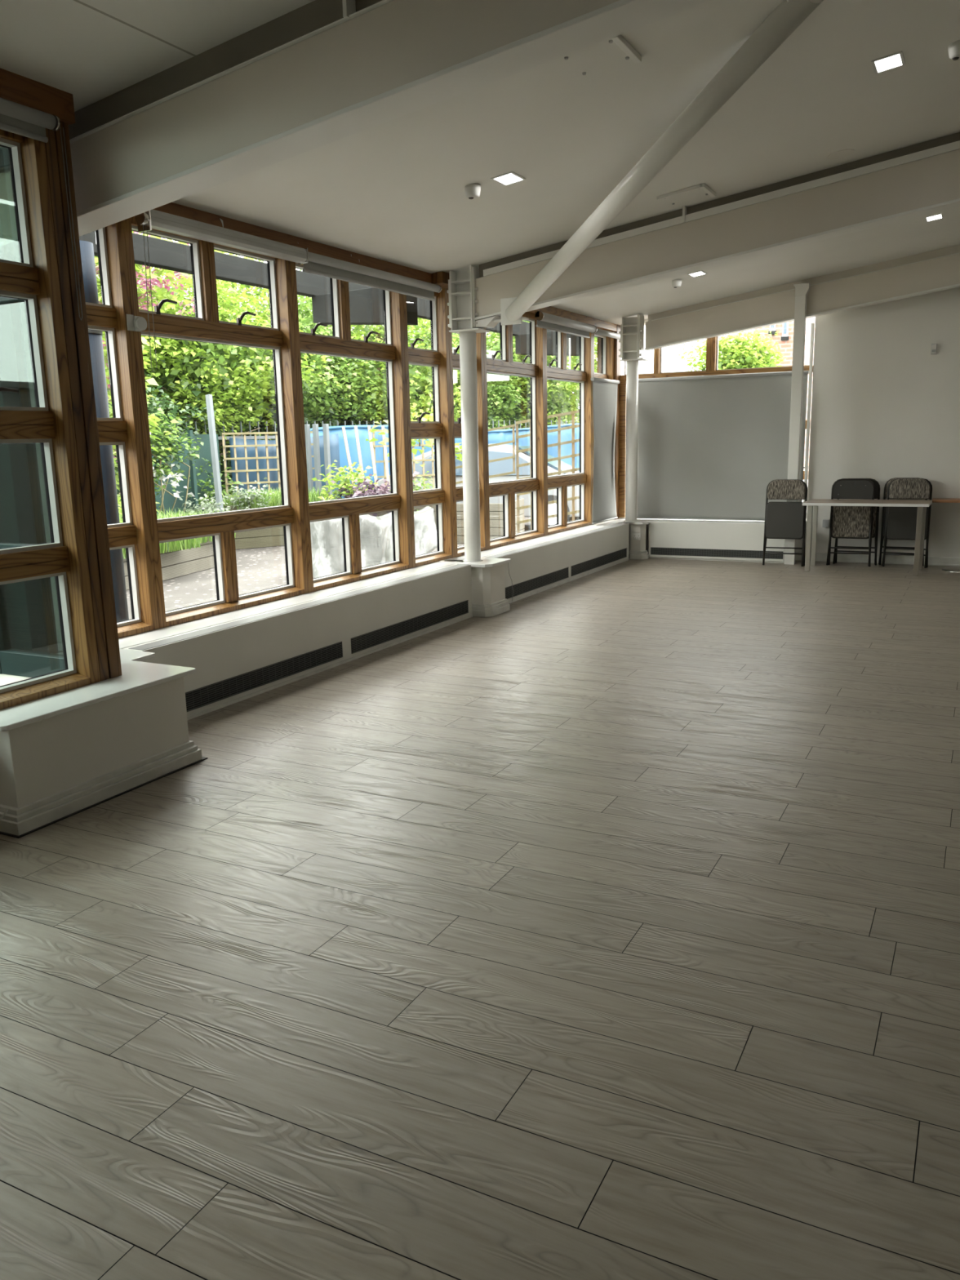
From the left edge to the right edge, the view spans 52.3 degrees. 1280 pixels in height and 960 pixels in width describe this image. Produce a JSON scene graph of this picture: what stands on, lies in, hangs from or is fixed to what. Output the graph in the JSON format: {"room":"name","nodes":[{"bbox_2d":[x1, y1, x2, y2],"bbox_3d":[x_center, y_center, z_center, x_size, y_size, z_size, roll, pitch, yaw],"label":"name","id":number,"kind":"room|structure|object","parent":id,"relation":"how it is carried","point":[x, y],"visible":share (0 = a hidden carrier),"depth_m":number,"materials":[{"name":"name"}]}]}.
{"room":"community hall","nodes":[
{"label":"community hall","id":0,"kind":"room"},
{"bbox_2d":[0,560,463,685],"bbox_3d":[-0.220,-0.446,8.950,0.470,0.575,9.150,5,13,27],"label":"wall","id":1,"kind":"structure","parent":0,"point":[4,678],"depth_m":4.98,"materials":[{"name":"white paint"}]},
{"bbox_2d":[0,146,65,677],"bbox_3d":[-2.151,-1.042,4.695,0.705,2.480,0.245,5,13,27],"label":"window","id":2,"kind":"structure","parent":1,"relation":"in","point":[28,644],"depth_m":4.86,"materials":[{"name":"glass"}]},
{"bbox_2d":[59,220,159,652],"bbox_3d":[-2.115,-1.134,5.199,0.139,2.305,0.699,5,13,27],"label":"window","id":3,"kind":"structure","parent":1,"relation":"in","point":[123,430],"depth_m":5.43,"materials":[{"name":"brown wood"}]},
{"bbox_2d":[123,215,309,628],"bbox_3d":[-1.627,-1.336,6.128,0.139,2.305,1.432,5,13,27],"label":"window","id":4,"kind":"structure","parent":1,"relation":"in","point":[206,326],"depth_m":6.26,"materials":[{"name":"brown wood"}]},
{"bbox_2d":[135,208,308,264],"bbox_3d":[-1.505,-2.401,5.871,0.095,0.120,1.442,5,13,27],"label":"roller blind","id":5,"kind":"object","parent":4,"relation":"attached to","point":[152,219],"visible":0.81,"depth_m":5.74,"materials":[{"name":"grey fabric"}]},
{"bbox_2d":[56,560,468,653],"bbox_3d":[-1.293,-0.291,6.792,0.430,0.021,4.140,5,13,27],"label":"window sill","id":6,"kind":"structure","parent":1,"relation":"on","point":[156,634],"depth_m":6.34,"materials":[{"name":"paint"}]},
{"bbox_2d":[289,261,412,592],"bbox_3d":[-0.976,-1.605,7.368,0.139,2.305,1.418,5,13,27],"label":"window","id":7,"kind":"structure","parent":1,"relation":"in","point":[341,344],"depth_m":7.55,"materials":[{"name":"brown wood"}]},
{"bbox_2d":[302,251,441,301],"bbox_3d":[-0.767,-2.700,7.303,0.082,0.130,1.820,5,13,27],"label":"roller blind","id":8,"kind":"object","parent":7,"relation":"attached to","point":[318,264],"visible":0.84,"depth_m":7.19,"materials":[{"name":"white fabric"}]},
{"bbox_2d":[402,288,454,567],"bbox_3d":[-0.483,-1.810,8.308,0.139,2.305,0.740,5,13,27],"label":"window","id":9,"kind":"structure","parent":1,"relation":"in","point":[439,429],"depth_m":8.47,"materials":[{"name":"brown wood"}]},
{"bbox_2d":[447,293,487,557],"bbox_3d":[-0.163,-1.942,8.918,0.139,2.305,0.659,5,13,27],"label":"window","id":10,"kind":"structure","parent":1,"relation":"in","point":[454,357],"depth_m":9.04,"materials":[{"name":"brown wood"}]},
{"bbox_2d":[483,311,546,549],"bbox_3d":[0.311,-2.138,9.820,0.139,2.305,1.413,5,13,27],"label":"window","id":11,"kind":"structure","parent":1,"relation":"in","point":[535,370],"depth_m":10.18,"materials":[{"name":"brown wood"}]},
{"bbox_2d":[431,271,621,519],"bbox_3d":[0.635,-2.329,10.363,0.360,2.445,4.720,5,13,27],"label":"timber infill","id":12,"kind":"structure","parent":1,"relation":"attached to","point":[441,278],"depth_m":12.18,"materials":[{"name":"brown wood"}]},
{"bbox_2d":[445,519,625,559],"bbox_3d":[0.761,-1.141,10.704,0.430,0.021,4.340,5,13,27],"label":"window sill","id":13,"kind":"structure","parent":1,"relation":"on","point":[548,537],"depth_m":10.25,"materials":[{"name":"paint"}]},
{"bbox_2d":[544,328,592,535],"bbox_3d":[0.956,-2.405,11.048,0.139,2.305,1.407,5,13,27],"label":"window","id":14,"kind":"structure","parent":1,"relation":"in","point":[584,478],"depth_m":11.42,"materials":[{"name":"brown wood"}]},
{"bbox_2d":[592,331,613,524],"bbox_3d":[1.446,-2.608,11.982,0.139,2.305,0.738,5,13,27],"label":"window","id":15,"kind":"structure","parent":1,"relation":"in","point":[607,343],"depth_m":12.06,"materials":[{"name":"brown wood"}]},
{"bbox_2d":[590,377,619,524],"bbox_3d":[1.526,-2.300,11.891,0.044,1.699,0.900,5,13,27],"label":"roller blind","id":16,"kind":"object","parent":15,"relation":"attached to","point":[604,390],"visible":1,"depth_m":11.86,"materials":[{"name":"grey fabric"}]},
{"bbox_2d":[0,554,959,1279],"bbox_3d":[2.469,0.708,4.114,12.414,0.150,15.940,5,13,27],"label":"floor","id":17,"kind":"structure","parent":0,"point":[604,924],"depth_m":2.85,"materials":[{"name":"grey wood"}]},
{"bbox_2d":[44,120,121,680],"bbox_3d":[-1.820,-1.009,4.313,0.224,2.405,0.125,5,13,27],"label":"timber post","id":18,"kind":"object","parent":17,"relation":"on","point":[76,331],"visible":0.41,"depth_m":4.25,"materials":[{"name":"brown wood"}]},
{"bbox_2d":[0,648,207,838],"bbox_3d":[-1.940,0.406,4.544,0.910,0.455,1.248,5,13,27],"label":"plinth","id":19,"kind":"object","parent":17,"relation":"on","point":[64,755],"visible":0.74,"depth_m":4.20,"materials":[{"name":"white paint"}]},
{"bbox_2d":[123,564,472,719],"bbox_3d":[-0.978,-0.079,6.802,0.153,0.454,3.705,5,13,27],"label":"radiator casing","id":20,"kind":"object","parent":17,"relation":"on","point":[234,661],"visible":0.91,"depth_m":6.37,"materials":[{"name":"metal"}]},
{"bbox_2d":[185,641,342,711],"bbox_3d":[-1.353,0.227,5.971,0.025,0.110,1.742,5,13,27],"label":"grille","id":21,"kind":"object","parent":20,"relation":"attached to","point":[214,692],"depth_m":5.98,"materials":[{"name":"metal"}]},
{"bbox_2d":[351,600,468,653],"bbox_3d":[-0.507,-0.123,7.581,0.025,0.110,1.745,5,13,27],"label":"grille","id":22,"kind":"object","parent":20,"relation":"attached to","point":[375,637],"depth_m":7.47,"materials":[{"name":"metal"}]},
{"bbox_2d":[446,265,511,617],"bbox_3d":[-0.026,-1.652,8.324,0.415,2.881,0.445,5,13,27],"label":"steel column","id":23,"kind":"structure","parent":17,"relation":"on","point":[488,577],"depth_m":8.29,"materials":[{"name":"metal"}]},
{"bbox_2d":[475,132,959,320],"bbox_3d":[4.026,-3.136,5.877,9.100,1.690,0.180,5,13,27],"label":"steel beam","id":24,"kind":"structure","parent":23,"relation":"attached to","point":[921,179],"depth_m":6.96,"materials":[{"name":"white metal"}]},
{"bbox_2d":[475,0,823,328],"bbox_3d":[0.790,-2.665,6.052,0.384,0.956,4.382,-5,12,-18],"label":"brace","id":25,"kind":"object","parent":24,"relation":"attached to","point":[788,15],"visible":1,"depth_m":5.17,"materials":[{"name":"white paint"}]},
{"bbox_2d":[483,523,629,603],"bbox_3d":[0.913,-0.862,10.404,0.153,0.454,3.730,5,13,27],"label":"radiator casing","id":26,"kind":"object","parent":17,"relation":"on","point":[535,568],"visible":0.91,"depth_m":10.14,"materials":[{"name":"metal"}]},
{"bbox_2d":[505,567,568,599],"bbox_3d":[0.537,-0.555,9.569,0.025,0.110,1.700,5,13,27],"label":"grille","id":27,"kind":"object","parent":26,"relation":"attached to","point":[523,587],"depth_m":9.59,"materials":[{"name":"metal"}]},
{"bbox_2d":[485,523,626,558],"bbox_3d":[0.916,-1.080,10.349,0.105,0.004,3.700,5,13,27],"label":"window sill","id":28,"kind":"structure","parent":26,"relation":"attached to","point":[571,538],"depth_m":10.07,"materials":[{"name":"paint"}]},
{"bbox_2d":[571,547,626,576],"bbox_3d":[1.372,-0.901,11.161,0.025,0.110,1.800,5,13,27],"label":"grille","id":29,"kind":"object","parent":26,"relation":"attached to","point":[595,562],"depth_m":11.09,"materials":[{"name":"metal"}]},
{"bbox_2d":[618,313,650,559],"bbox_3d":[1.873,-2.422,11.838,0.362,2.891,0.230,5,13,27],"label":"steel column","id":30,"kind":"structure","parent":17,"relation":"on","point":[632,329],"depth_m":11.76,"materials":[{"name":"metal"}]},
{"bbox_2d":[623,518,785,563],"bbox_3d":[2.785,-1.219,11.922,2.060,0.462,0.345,5,13,27],"label":"radiator casing","id":31,"kind":"object","parent":17,"relation":"on","point":[729,540],"visible":0.81,"depth_m":11.74,"materials":[{"name":"metal"}]},
{"bbox_2d":[623,518,764,524],"bbox_3d":[2.786,-1.443,11.888,2.060,0.010,0.320,5,13,27],"label":"shelf","id":32,"kind":"object","parent":31,"relation":"attached to","point":[652,521],"depth_m":11.87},
{"bbox_2d":[650,546,783,559],"bbox_3d":[2.827,-1.047,11.754,1.593,0.090,0.025,5,13,27],"label":"grille","id":33,"kind":"object","parent":31,"relation":"attached to","point":[676,553],"depth_m":11.75,"materials":[{"name":"metal"}]},
{"bbox_2d":[762,479,807,566],"bbox_3d":[3.478,-1.334,11.144,0.475,0.978,0.111,4,13,25],"label":"folding chair","id":34,"kind":"object","parent":17,"relation":"on","point":[783,520],"visible":0.94,"depth_m":11.10,"materials":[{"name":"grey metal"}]},
{"bbox_2d":[783,283,810,564],"bbox_3d":[3.561,-2.389,11.018,0.165,3.085,0.088,5,13,27],"label":"post","id":35,"kind":"object","parent":17,"relation":"on","point":[802,290],"visible":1,"depth_m":10.91,"materials":[{"name":"metal"}]},
{"bbox_2d":[826,478,875,566],"bbox_3d":[4.181,-1.324,11.011,0.475,0.977,0.146,4,13,26],"label":"folding chair","id":36,"kind":"object","parent":17,"relation":"on","point":[846,522],"visible":0.83,"depth_m":10.98,"materials":[{"name":"fabric"}]},
{"bbox_2d":[832,478,879,565],"bbox_3d":[4.288,-1.345,11.110,0.475,0.978,0.111,5,13,28],"label":"folding chair","id":37,"kind":"object","parent":17,"relation":"on","point":[877,492],"visible":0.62,"depth_m":11.02,"materials":[{"name":"brown metal"}]},
{"bbox_2d":[802,498,932,575],"bbox_3d":[4.184,-1.129,10.618,1.250,0.750,0.610,5,13,27],"label":"folding table","id":38,"kind":"object","parent":17,"relation":"on","point":[812,504],"visible":1,"depth_m":10.54,"materials":[{"name":"plastic"}]},
{"bbox_2d":[878,477,924,565],"bbox_3d":[4.742,-1.320,10.944,0.475,0.978,0.111,5,13,27],"label":"folding chair","id":39,"kind":"object","parent":17,"relation":"on","point":[885,495],"visible":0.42,"depth_m":11.01,"materials":[{"name":"brown metal"}]},
{"bbox_2d":[881,478,932,568],"bbox_3d":[4.722,-1.290,10.800,0.475,0.978,0.111,4,13,26],"label":"folding chair","id":40,"kind":"object","parent":17,"relation":"on","point":[900,522],"visible":0.73,"depth_m":10.76,"materials":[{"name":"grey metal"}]},
{"bbox_2d":[0,0,959,324],"bbox_3d":[2.682,-2.879,3.136,10.880,1.711,15.790,5,13,27],"label":"ceiling","id":41,"kind":"structure","parent":0,"point":[393,191],"depth_m":5.40,"materials":[{"name":"white paint"}]},
{"bbox_2d":[0,67,75,124],"bbox_3d":[-3.257,-1.619,1.350,0.250,0.115,6.385,5,13,27],"label":"board","id":42,"kind":"object","parent":41,"relation":"attached to","point":[14,87],"visible":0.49,"depth_m":3.91,"materials":[{"name":"wood"}]},
{"bbox_2d":[153,202,431,283],"bbox_3d":[-1.444,-2.601,6.335,0.255,0.087,4.080,5,13,27],"label":"board","id":43,"kind":"object","parent":41,"relation":"attached to","point":[172,208],"visible":0.33,"depth_m":6.47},
{"bbox_2d":[79,231,579,355],"bbox_3d":[-1.173,-2.928,8.318,1.020,0.480,12.500,5,13,27],"label":"roof overhang","id":44,"kind":"object","parent":41,"relation":"attached to","point":[366,303],"visible":0.3,"depth_m":8.40,"materials":[{"name":"grey metal"}]},
{"bbox_2d":[0,0,711,256],"bbox_3d":[1.952,-2.327,2.305,9.450,1.745,0.190,5,13,27],"label":"steel beam","id":45,"kind":"structure","parent":41,"relation":"attached to","point":[317,73],"depth_m":3.68,"materials":[{"name":"white metal"}]},
{"bbox_2d":[447,288,617,331],"bbox_3d":[0.603,-3.448,10.234,0.255,0.087,4.250,5,13,27],"label":"board","id":46,"kind":"object","parent":41,"relation":"attached to","point":[600,324],"visible":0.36,"depth_m":10.93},
{"bbox_2d":[534,311,597,338],"bbox_3d":[0.945,-3.383,10.521,0.098,0.148,1.535,5,13,27],"label":"roller blind","id":47,"kind":"object","parent":46,"relation":"attached to","point":[546,321],"visible":1,"depth_m":10.41,"materials":[{"name":"white fabric"}]},
{"bbox_2d":[556,35,641,78],"bbox_3d":[0.532,-2.635,4.409,0.302,0.050,0.332,5,13,27],"label":"ceiling hatch","id":48,"kind":"object","parent":41,"relation":"attached to","point":[615,51],"visible":0.84,"depth_m":4.41,"materials":[{"name":"white paint"}]},
{"bbox_2d":[656,183,715,205],"bbox_3d":[1.442,-3.100,6.826,0.332,0.069,0.322,5,13,27],"label":"ceiling hatch","id":49,"kind":"object","parent":41,"relation":"attached to","point":[700,190],"visible":1,"depth_m":6.80,"materials":[{"name":"white paint"}]},
{"bbox_2d":[871,51,905,74],"bbox_3d":[2.080,-2.939,4.975,0.143,0.028,0.198,5,13,27],"label":"recessed light","id":50,"kind":"object","parent":41,"relation":"in","point":[896,60],"visible":1,"depth_m":4.97,"materials":[{"name":"white plastic"}]},
{"bbox_2d":[875,53,902,71],"bbox_3d":[2.080,-2.939,4.975,0.113,0.020,0.168,5,13,27],"label":"diffuser","id":51,"kind":"object","parent":50,"relation":"attached to","point":[891,61],"depth_m":4.97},
{"bbox_2d":[617,287,959,560],"bbox_3d":[5.909,-2.802,10.309,9.800,4.378,0.300,5,13,27],"label":"wall","id":52,"kind":"structure","parent":0,"point":[884,407],"depth_m":10.88,"materials":[{"name":"white paint"}]},
{"bbox_2d":[618,336,813,517],"bbox_3d":[2.807,-2.721,11.878,2.360,2.480,0.155,5,13,27],"label":"window","id":53,"kind":"structure","parent":52,"relation":"in","point":[712,344],"depth_m":11.98,"materials":[{"name":"brown wood"}]},
{"bbox_2d":[636,370,808,520],"bbox_3d":[2.857,-2.313,11.798,2.060,1.718,0.043,5,13,27],"label":"roller blind","id":54,"kind":"object","parent":53,"relation":"attached to","point":[710,447],"visible":0.82,"depth_m":11.81,"materials":[{"name":"grey fabric"}]},
{"bbox_2d":[800,323,814,560],"bbox_3d":[3.797,-2.262,11.331,0.030,2.700,0.045,5,13,27],"label":"trim","id":55,"kind":"structure","parent":52,"relation":"attached to","point":[812,331],"depth_m":11.22,"materials":[{"name":"white paint"}]},
{"bbox_2d":[815,552,959,566],"bbox_3d":[7.010,-0.729,10.002,7.060,0.095,0.032,5,13,27],"label":"baseboard","id":56,"kind":"structure","parent":52,"relation":"attached to","point":[842,557],"depth_m":11.17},
{"bbox_3d":[-3.470,-0.070,1.272,0.270,3.073,5.670,5,13,27],"label":"wall","id":57,"kind":"structure","parent":0,"visible":0},
{"bbox_2d":[0,128,100,710],"bbox_3d":[-2.133,-0.843,3.637,0.139,2.365,1.395,5,13,27],"label":"window","id":58,"kind":"structure","parent":57,"relation":"in","point":[34,280],"depth_m":4.15,"materials":[{"name":"brown wood"}]},
{"bbox_2d":[0,97,60,142],"bbox_3d":[-2.234,-1.877,3.048,0.081,0.108,2.170,5,13,27],"label":"roller blind","id":59,"kind":"object","parent":58,"relation":"attached to","point":[17,118],"visible":1,"depth_m":3.87,"materials":[{"name":"white fabric"}]},
{"bbox_3d":[6.741,-1.092,1.365,0.200,4.500,15.740,5,13,27],"label":"wall","id":60,"kind":"structure","parent":0,"visible":0},
{"bbox_2d":[644,244,959,350],"bbox_3d":[5.997,-3.958,9.552,9.030,1.646,0.140,5,13,27],"label":"steel beam","id":61,"kind":"structure","parent":60,"relation":"attached to","point":[935,270],"depth_m":10.76,"materials":[{"name":"white metal"}]},
{"label":"outside","id":62,"kind":"structure","parent":0,"visible":0},
{"bbox_2d":[126,466,808,619],"bbox_3d":[-4.177,-3.255,24.489,90.000,0.200,80.000,5,13,27],"label":"paving","id":63,"kind":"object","parent":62,"point":[258,569],"depth_m":11.51,"materials":[{"name":"grey stone"}]},
{"bbox_2d":[79,240,128,622],"bbox_3d":[-2.550,-1.147,6.535,0.210,2.840,0.210,5,13,27],"label":"post","id":64,"kind":"object","parent":63,"relation":"on","point":[86,248],"visible":0.26,"depth_m":6.44,"materials":[{"name":"blue paint"}]},
{"bbox_2d":[96,274,182,414],"bbox_3d":[-6.601,-3.871,14.060,4.791,5.323,4.913,-5,12,-17],"label":"tree","id":65,"kind":"object","parent":63,"relation":"on","point":[144,340],"visible":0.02,"depth_m":14.11,"materials":[{"name":"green plant"}]},
{"bbox_2d":[94,231,218,512],"bbox_3d":[-3.664,-2.140,9.021,1.969,3.837,3.261,5,13,27],"label":"rhododendron","id":66,"kind":"object","parent":63,"relation":"on","point":[157,283],"visible":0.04,"depth_m":9.05,"materials":[{"name":"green plant"}]},
{"bbox_2d":[115,430,222,518],"bbox_3d":[-5.522,-1.962,13.437,0.295,1.780,5.155,7,14,36],"label":"fence","id":67,"kind":"object","parent":63,"relation":"on","point":[205,450],"visible":0.22,"depth_m":14.93,"materials":[{"name":"metal"}]},
{"bbox_2d":[123,537,214,590],"bbox_3d":[-4.614,-0.865,11.258,1.618,0.471,3.783,2,12,14],"label":"planter bed","id":68,"kind":"object","parent":63,"relation":"on","point":[180,562],"visible":0.03,"depth_m":11.95,"materials":[{"name":"wood"}]},
{"bbox_2d":[107,373,216,518],"bbox_3d":[-4.634,-2.511,13.118,1.651,2.134,2.897,3,12,21],"label":"shrub","id":69,"kind":"object","parent":68,"relation":"on","point":[158,444],"visible":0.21,"depth_m":13.22,"materials":[{"name":"green plant"}]},
{"bbox_2d":[152,463,179,485],"bbox_3d":[-4.157,-2.166,12.846,0.507,0.289,0.390,1,12,10],"label":"flower","id":70,"kind":"object","parent":69,"relation":"on","point":[162,477],"depth_m":12.90,"materials":[{"name":"white plant"}]},
{"bbox_2d":[153,469,184,483],"bbox_3d":[-4.209,-2.086,12.895,0.399,0.321,0.564,9,15,41],"label":"flower","id":71,"kind":"object","parent":69,"relation":"on","point":[162,477],"depth_m":12.96,"materials":[{"name":"white plant"}]},
{"bbox_2d":[159,475,194,497],"bbox_3d":[-4.087,-2.037,12.985,0.435,0.294,0.536,0,12,5],"label":"flower","id":72,"kind":"object","parent":69,"relation":"on","point":[174,484],"depth_m":12.95,"materials":[{"name":"white plant"}]},
{"bbox_2d":[119,506,235,559],"bbox_3d":[-4.177,-1.252,11.458,1.842,0.410,3.568,5,13,27],"label":"grass","id":73,"kind":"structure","parent":68,"relation":"on","point":[188,544],"depth_m":11.54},
{"bbox_2d":[173,491,232,515],"bbox_3d":[-3.707,-1.666,13.088,0.903,0.683,1.013,5,13,27],"label":"shrub","id":74,"kind":"object","parent":68,"relation":"on","point":[205,506],"visible":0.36,"depth_m":13.02,"materials":[{"name":"green plant"}]},
{"bbox_2d":[96,232,340,462],"bbox_3d":[-4.719,-4.396,16.175,4.746,5.419,4.370,-3,12,-9],"label":"tree","id":75,"kind":"object","parent":63,"relation":"on","point":[206,360],"visible":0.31,"depth_m":15.40,"materials":[{"name":"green plant"}]},
{"bbox_2d":[106,338,332,504],"bbox_3d":[-5.130,-3.381,17.581,3.493,3.840,6.142,4,13,24],"label":"hedge","id":76,"kind":"object","parent":63,"relation":"on","point":[262,428],"visible":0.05,"depth_m":16.92,"materials":[{"name":"green plant"}]},
{"bbox_2d":[208,502,284,549],"bbox_3d":[-3.316,-1.899,15.685,1.914,0.656,1.318,-9,14,-33],"label":"planter bed","id":77,"kind":"object","parent":63,"relation":"on","point":[273,536],"visible":0.02,"depth_m":14.91,"materials":[{"name":"wood"}]},
{"bbox_2d":[188,460,241,511],"bbox_3d":[-4.053,-2.325,15.189,0.833,1.020,0.831,5,13,27],"label":"shrub","id":78,"kind":"object","parent":77,"relation":"in","point":[206,483],"visible":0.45,"depth_m":15.11,"materials":[{"name":"green plant"}]},
{"bbox_2d":[222,476,274,510],"bbox_3d":[-3.430,-2.129,14.502,0.711,0.551,0.710,5,13,27],"label":"shrub","id":79,"kind":"object","parent":77,"relation":"in","point":[246,495],"visible":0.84,"depth_m":14.44,"materials":[{"name":"green plant"}]},
{"bbox_2d":[222,431,315,498],"bbox_3d":[-3.267,-2.693,15.460,1.552,1.170,0.040,-7,13,-28],"label":"trellis","id":80,"kind":"object","parent":77,"relation":"on","point":[266,445],"visible":0.47,"depth_m":15.27,"materials":[{"name":"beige wood"}]},
{"bbox_2d":[222,485,335,511],"bbox_3d":[-3.065,-2.216,15.200,1.257,0.342,1.901,5,13,27],"label":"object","id":81,"kind":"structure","parent":77,"relation":"on","point":[276,498],"depth_m":14.79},
{"bbox_2d":[164,253,386,439],"bbox_3d":[-3.848,-4.899,18.239,4.452,5.528,4.448,-10,15,-37],"label":"tree","id":82,"kind":"object","parent":63,"relation":"on","point":[307,323],"visible":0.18,"depth_m":17.80,"materials":[{"name":"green plant"}]},
{"bbox_2d":[229,433,340,497],"bbox_3d":[-3.152,-2.522,16.109,1.871,1.698,0.052,-8,13,-30],"label":"sheeting","id":83,"kind":"object","parent":63,"relation":"on","point":[334,438],"visible":0.17,"depth_m":15.83,"materials":[{"name":"plastic"}]},
{"bbox_2d":[304,424,313,493],"bbox_3d":[-2.692,-2.475,15.483,0.070,1.840,0.070,5,13,27],"label":"steel post","id":84,"kind":"object","parent":63,"relation":"on","point":[307,427],"visible":0.44,"depth_m":15.37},
{"bbox_2d":[311,423,322,496],"bbox_3d":[-2.558,-2.478,15.481,0.070,1.840,0.070,5,13,27],"label":"steel post","id":85,"kind":"object","parent":63,"relation":"on","point":[315,427],"visible":0.56,"depth_m":15.37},
{"bbox_2d":[322,423,332,499],"bbox_3d":[-2.397,-2.483,15.487,0.070,1.840,0.070,5,13,27],"label":"steel post","id":86,"kind":"object","parent":63,"relation":"on","point":[325,426],"visible":0.49,"depth_m":15.37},
{"bbox_2d":[240,364,424,439],"bbox_3d":[-2.548,-3.947,21.088,3.610,4.378,8.138,3,12,19],"label":"hedge","id":87,"kind":"object","parent":63,"relation":"on","point":[331,413],"visible":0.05,"depth_m":19.03,"materials":[{"name":"green plant"}]},
{"bbox_2d":[310,506,437,578],"bbox_3d":[-1.364,-1.108,11.266,1.627,0.809,1.486,-3,12,-9],"label":"bag","id":88,"kind":"object","parent":63,"relation":"on","point":[375,532],"visible":0.36,"depth_m":10.88,"materials":[{"name":"plastic"}]},
{"bbox_2d":[175,420,576,501],"bbox_3d":[-0.700,-3.313,19.143,11.118,1.920,0.034,-12,16,-43],"label":"fence","id":89,"kind":"object","parent":63,"relation":"on","point":[241,437],"visible":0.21,"depth_m":16.18,"materials":[{"name":"wood"}]},
{"bbox_2d":[310,423,579,498],"bbox_3d":[0.017,-3.436,19.597,8.452,1.748,0.191,-12,16,-41],"label":"sheeting","id":90,"kind":"object","parent":89,"relation":"attached to","point":[499,436],"visible":0.09,"depth_m":17.94,"materials":[{"name":"plastic"}]},
{"bbox_2d":[320,496,431,516],"bbox_3d":[-1.583,-1.796,14.805,1.566,0.736,1.218,-3,12,-11],"label":"planter bed","id":91,"kind":"object","parent":63,"relation":"on","point":[379,514],"visible":0.02,"depth_m":14.27,"materials":[{"name":"soil"}]},
{"bbox_2d":[311,459,377,500],"bbox_3d":[-1.932,-2.220,14.287,0.900,0.827,0.924,5,13,27],"label":"shrub","id":92,"kind":"object","parent":91,"relation":"in","point":[359,476],"visible":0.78,"depth_m":14.17,"materials":[{"name":"green plant"}]},
{"bbox_2d":[327,471,421,516],"bbox_3d":[-1.538,-2.064,14.249,1.431,0.759,1.338,-2,12,-4],"label":"shrub","id":93,"kind":"object","parent":91,"relation":"in","point":[383,489],"visible":0.32,"depth_m":14.02,"materials":[{"name":"purple plant"}]},
{"bbox_2d":[298,296,461,426],"bbox_3d":[-1.949,-4.925,20.040,4.576,4.775,4.470,5,13,27],"label":"tree","id":94,"kind":"object","parent":63,"relation":"on","point":[423,373],"visible":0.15,"depth_m":19.18,"materials":[{"name":"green plant"}]},
{"bbox_2d":[372,429,435,490],"bbox_3d":[-1.147,-2.792,15.890,1.220,1.240,0.040,-7,13,-26],"label":"trellis","id":95,"kind":"object","parent":63,"relation":"on","point":[422,445],"visible":0.09,"depth_m":15.92,"materials":[{"name":"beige wood"}]},
{"bbox_2d":[365,386,462,466],"bbox_3d":[-0.733,-2.818,12.853,1.309,1.044,1.305,10,16,44],"label":"shrub","id":96,"kind":"object","parent":63,"relation":"on","point":[428,443],"visible":0.23,"depth_m":12.81,"materials":[{"name":"green plant"}]},
{"bbox_2d":[370,318,549,430],"bbox_3d":[-0.600,-5.388,22.420,4.214,4.662,3.986,5,13,27],"label":"tree","id":97,"kind":"object","parent":63,"relation":"on","point":[493,379],"visible":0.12,"depth_m":21.68,"materials":[{"name":"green plant"}]},
{"bbox_2d":[431,498,524,543],"bbox_3d":[-0.051,-1.881,15.380,1.261,0.606,1.218,2,12,15],"label":"planter bed","id":98,"kind":"object","parent":63,"relation":"on","point":[496,530],"visible":0.16,"depth_m":14.78,"materials":[{"name":"wood"}]},
{"bbox_2d":[377,443,579,526],"bbox_3d":[0.179,-2.726,17.314,3.900,1.470,1.682,2,12,15],"label":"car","id":99,"kind":"object","parent":63,"relation":"on","point":[503,451],"visible":0.15,"depth_m":16.43,"materials":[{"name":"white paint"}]},
{"bbox_2d":[453,342,579,429],"bbox_3d":[0.803,-4.963,24.422,3.752,4.779,8.163,8,15,39],"label":"hedge","id":100,"kind":"object","parent":63,"relation":"on","point":[521,406],"visible":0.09,"depth_m":23.20,"materials":[{"name":"green plant"}]},
{"bbox_2d":[485,320,597,427],"bbox_3d":[1.237,-6.303,24.214,4.465,5.655,4.888,6,14,32],"label":"tree","id":101,"kind":"object","parent":63,"relation":"on","point":[571,363],"visible":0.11,"depth_m":23.12,"materials":[{"name":"green plant"}]},
{"bbox_2d":[515,409,579,533],"bbox_3d":[1.084,-2.185,13.323,1.182,1.944,0.040,-1,12,1],"label":"trellis","id":102,"kind":"object","parent":63,"relation":"on","point":[559,428],"visible":0.32,"depth_m":13.25,"materials":[{"name":"brown wood"}]},
{"bbox_2d":[454,424,515,484],"bbox_3d":[0.012,-2.503,13.241,0.939,0.799,0.040,-1,12,1],"label":"trellis","id":103,"kind":"object","parent":102,"relation":"attached to","point":[513,457],"visible":0.4,"depth_m":13.22,"materials":[{"name":"brown wood"}]},
{"bbox_2d":[678,327,786,371],"bbox_3d":[6.277,-5.700,24.387,2.631,4.185,2.387,5,13,27],"label":"street tree","id":104,"kind":"object","parent":63,"relation":"on","point":[737,353],"visible":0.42,"depth_m":23.59,"materials":[{"name":"green plant"}]},
{"bbox_2d":[753,316,815,466],"bbox_3d":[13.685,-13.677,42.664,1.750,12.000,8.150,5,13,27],"label":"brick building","id":105,"kind":"structure","parent":63,"relation":"on","point":[784,339],"depth_m":39.43,"materials":[{"name":"brown brick"}]},
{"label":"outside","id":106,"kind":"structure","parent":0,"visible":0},
{"bbox_2d":[205,394,222,511],"bbox_3d":[-3.535,-2.357,13.064,0.087,1.813,0.371,-6,13,-23],"label":"steel post","id":107,"kind":"object","parent":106,"point":[209,402],"visible":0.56,"depth_m":13.03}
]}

